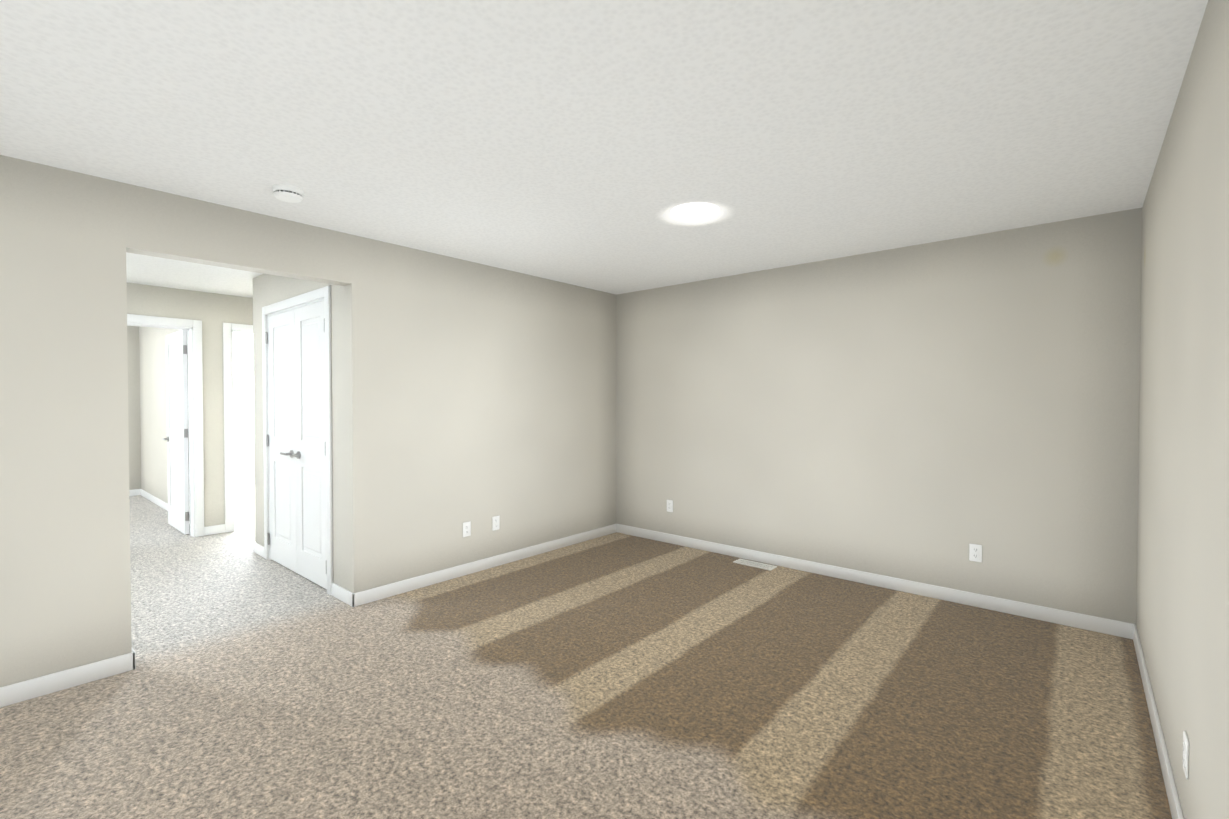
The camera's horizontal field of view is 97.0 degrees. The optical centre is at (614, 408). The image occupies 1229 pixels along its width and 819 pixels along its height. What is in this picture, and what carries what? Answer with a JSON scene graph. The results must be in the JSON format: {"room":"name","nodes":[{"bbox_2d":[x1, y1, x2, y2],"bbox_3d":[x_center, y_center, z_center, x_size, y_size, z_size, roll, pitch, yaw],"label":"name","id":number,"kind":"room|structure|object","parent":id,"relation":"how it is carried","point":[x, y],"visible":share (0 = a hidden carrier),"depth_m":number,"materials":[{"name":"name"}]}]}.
{"room":"empty living room","nodes":[
{"label":"empty living room","id":0,"kind":"room"},
{"bbox_2d":[139,326,188,502],"bbox_3d":[-5.470,0.039,6.738,3.420,2.450,0.120,1,1,41],"label":"wall","id":1,"kind":"structure","parent":0,"point":[153,405],"depth_m":7.19,"materials":[{"name":"beige paint"}]},
{"bbox_2d":[140,489,189,523],"bbox_3d":[-5.501,1.220,6.696,3.390,0.088,0.013,1,1,41],"label":"baseboard","id":2,"kind":"structure","parent":1,"relation":"attached to","point":[153,499],"depth_m":7.17,"materials":[{"name":"white wood"}]},
{"bbox_2d":[127,282,252,526],"bbox_3d":[-4.099,0.056,5.603,0.140,2.450,5.980,1,1,41],"label":"wall","id":3,"kind":"structure","parent":0,"point":[213,312],"depth_m":5.50,"materials":[{"name":"beige paint"}]},
{"bbox_2d":[127,314,203,536],"bbox_3d":[-4.490,0.208,5.149,0.176,2.159,0.934,1,1,41],"label":"door frame","id":4,"kind":"structure","parent":3,"relation":"attached to","point":[196,325],"depth_m":5.41,"materials":[{"name":"white wood"}]},
{"bbox_2d":[162,330,189,533],"bbox_3d":[-4.586,0.237,5.705,0.792,2.060,0.139,1,1,41],"label":"bedroom door","id":5,"kind":"structure","parent":3,"relation":"in","point":[177,430],"depth_m":5.63,"materials":[{"name":"white paint"}]},
{"bbox_2d":[204,524,224,535],"bbox_3d":[-4.217,1.240,5.366,0.013,0.088,5.200,1,1,41],"label":"baseboard","id":6,"kind":"structure","parent":3,"relation":"attached to","point":[214,529],"depth_m":5.53,"materials":[{"name":"white wood"}]},
{"bbox_2d":[233,373,234,510],"bbox_3d":[-4.330,0.233,6.003,0.792,2.060,0.139,1,1,41],"label":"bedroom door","id":7,"kind":"structure","parent":3,"relation":"in","point":[233,416],"depth_m":5.78,"materials":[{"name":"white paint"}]},
{"bbox_2d":[223,323,252,532],"bbox_3d":[-3.767,0.195,5.992,0.176,2.159,0.934,1,1,41],"label":"door frame","id":8,"kind":"structure","parent":3,"relation":"attached to","point":[227,385],"depth_m":5.61,"materials":[{"name":"white wood"}]},
{"bbox_2d":[127,326,254,489],"bbox_3d":[-6.794,0.021,7.913,0.120,2.450,5.980,1,1,41],"label":"wall","id":9,"kind":"structure","parent":0,"point":[244,463],"depth_m":7.78,"materials":[{"name":"beige paint"}]},
{"bbox_2d":[129,478,254,495],"bbox_3d":[-6.744,1.202,7.888,0.013,0.088,5.740,1,1,41],"label":"baseboard","id":10,"kind":"structure","parent":9,"relation":"attached to","point":[135,492],"depth_m":8.72,"materials":[{"name":"white wood"}]},
{"bbox_2d":[233,350,253,448],"bbox_3d":[-5.810,-0.145,8.951,0.020,1.570,1.820,1,1,41],"label":"window","id":11,"kind":"structure","parent":9,"relation":"in","point":[243,399],"depth_m":8.76,"materials":[{"name":"glass"}]},
{"bbox_2d":[253,274,345,588],"bbox_3d":[-2.484,0.075,4.310,1.865,2.450,0.120,1,1,41],"label":"wall","id":12,"kind":"structure","parent":0,"point":[268,289],"depth_m":3.79,"materials":[{"name":"beige paint"}]},
{"bbox_2d":[265,309,296,572],"bbox_3d":[-2.744,0.256,4.448,0.661,2.060,0.087,1,1,41],"label":"closet door","id":13,"kind":"structure","parent":12,"relation":"in","point":[281,442],"depth_m":4.43,"materials":[{"name":"white paint"}]},
{"bbox_2d":[262,286,332,594],"bbox_3d":[-2.448,0.254,4.282,1.234,2.094,0.120,1,1,41],"label":"door frame","id":14,"kind":"structure","parent":12,"relation":"attached to","point":[299,306],"depth_m":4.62,"materials":[{"name":"white wood"}]},
{"bbox_2d":[253,542,353,606],"bbox_3d":[-2.482,1.258,4.238,2.011,0.088,0.013,1,1,41],"label":"baseboard","id":15,"kind":"structure","parent":12,"relation":"attached to","point":[341,594],"depth_m":3.72,"materials":[{"name":"white wood"}]},
{"bbox_2d":[291,301,326,588],"bbox_3d":[-2.239,0.263,4.015,0.661,2.060,0.087,1,1,41],"label":"closet door","id":16,"kind":"structure","parent":12,"relation":"in","point":[310,455],"depth_m":4.05,"materials":[{"name":"white paint"}]},
{"bbox_2d":[0,155,615,686],"bbox_3d":[-2.095,0.091,3.239,0.120,2.450,6.600,1,1,41],"label":"wall","id":17,"kind":"structure","parent":0,"point":[478,395],"depth_m":3.59,"materials":[{"name":"beige paint"}]},
{"bbox_2d":[0,523,616,707],"bbox_3d":[-2.095,1.272,3.257,0.146,0.088,6.360,1,1,41],"label":"baseboard","id":18,"kind":"structure","parent":17,"relation":"attached to","point":[47,684],"depth_m":3.65,"materials":[{"name":"white wood"}]},
{"bbox_2d":[463,521,470,536],"bbox_3d":[-1.154,0.946,4.250,0.009,0.114,0.070,1,1,41],"label":"electrical outlet","id":19,"kind":"object","parent":17,"relation":"attached to","point":[466,529],"visible":1,"depth_m":4.25,"materials":[{"name":"white plastic"}]},
{"bbox_2d":[492,516,499,530],"bbox_3d":[-0.972,0.943,4.463,0.009,0.114,0.070,1,1,41],"label":"electrical outlet","id":20,"kind":"object","parent":17,"relation":"attached to","point":[495,522],"visible":1,"depth_m":4.46,"materials":[{"name":"white plastic"}]},
{"bbox_2d":[0,484,1171,818],"bbox_3d":[-3.042,1.353,4.136,10.920,0.100,7.060,1,1,41],"label":"floor","id":21,"kind":"structure","parent":0,"point":[618,676],"depth_m":2.45,"materials":[{"name":"carpet"}]},
{"bbox_2d":[733,559,776,570],"bbox_3d":[1.163,1.294,4.508,0.335,0.007,0.125,1,1,41],"label":"air vent register","id":22,"kind":"object","parent":21,"relation":"on","point":[755,564],"visible":0.98,"depth_m":4.50,"materials":[{"name":"white metal"}]},
{"bbox_2d":[0,0,1207,297],"bbox_3d":[-3.042,-1.197,4.097,10.920,0.100,7.060,1,1,41],"label":"ceiling","id":23,"kind":"structure","parent":0,"point":[590,144],"depth_m":2.09,"materials":[{"name":"white paint"}]},
{"bbox_2d":[272,184,303,202],"bbox_3d":[-1.679,-1.102,2.799,0.142,0.050,0.142,1,1,41],"label":"smoke detector","id":24,"kind":"object","parent":23,"relation":"attached to","point":[288,193],"visible":1,"depth_m":2.76,"materials":[{"name":"white plastic"}]},
{"bbox_2d":[671,202,718,220],"bbox_3d":[0.462,-1.122,3.123,0.500,0.020,0.500,1,1,41],"label":"ceiling light","id":25,"kind":"object","parent":23,"relation":"attached to","point":[694,211],"visible":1,"depth_m":3.08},
{"bbox_2d":[616,208,1141,623],"bbox_3d":[1.536,0.074,4.394,4.130,2.450,0.120,1,1,41],"label":"wall","id":26,"kind":"structure","parent":0,"point":[927,413],"depth_m":3.82,"materials":[{"name":"beige paint"}]},
{"bbox_2d":[667,500,672,511],"bbox_3d":[0.526,0.932,5.188,0.070,0.114,0.009,1,1,41],"label":"electrical outlet","id":27,"kind":"object","parent":26,"relation":"attached to","point":[669,505],"visible":1,"depth_m":5.18,"materials":[{"name":"white plastic"}]},
{"bbox_2d":[617,524,1132,638],"bbox_3d":[1.493,1.256,4.361,3.890,0.088,0.013,1,1,41],"label":"baseboard","id":28,"kind":"structure","parent":26,"relation":"attached to","point":[1086,622],"depth_m":3.84,"materials":[{"name":"white wood"}]},
{"bbox_2d":[969,544,981,561],"bbox_3d":[2.386,0.956,3.593,0.070,0.114,0.009,1,1,41],"label":"electrical outlet","id":29,"kind":"object","parent":26,"relation":"attached to","point":[975,552],"visible":1,"depth_m":3.59,"materials":[{"name":"white plastic"}]},
{"bbox_2d":[1136,0,1228,818],"bbox_3d":[0.949,0.131,0.629,0.120,2.450,6.600,1,1,41],"label":"wall","id":30,"kind":"structure","parent":0,"point":[1182,611],"depth_m":1.64,"materials":[{"name":"beige paint"}]},
{"bbox_2d":[1133,624,1183,818],"bbox_3d":[0.899,1.311,0.691,0.013,0.088,6.360,1,1,41],"label":"baseboard","id":31,"kind":"structure","parent":30,"relation":"attached to","point":[1172,793],"depth_m":2.10,"materials":[{"name":"white wood"}]},
{"bbox_2d":[1183,731,1188,778],"bbox_3d":[1.708,1.036,1.626,0.009,0.114,0.070,1,1,41],"label":"electrical outlet","id":32,"kind":"object","parent":30,"relation":"attached to","point":[1185,754],"visible":1,"depth_m":1.61,"materials":[{"name":"white plastic"}]}
]}

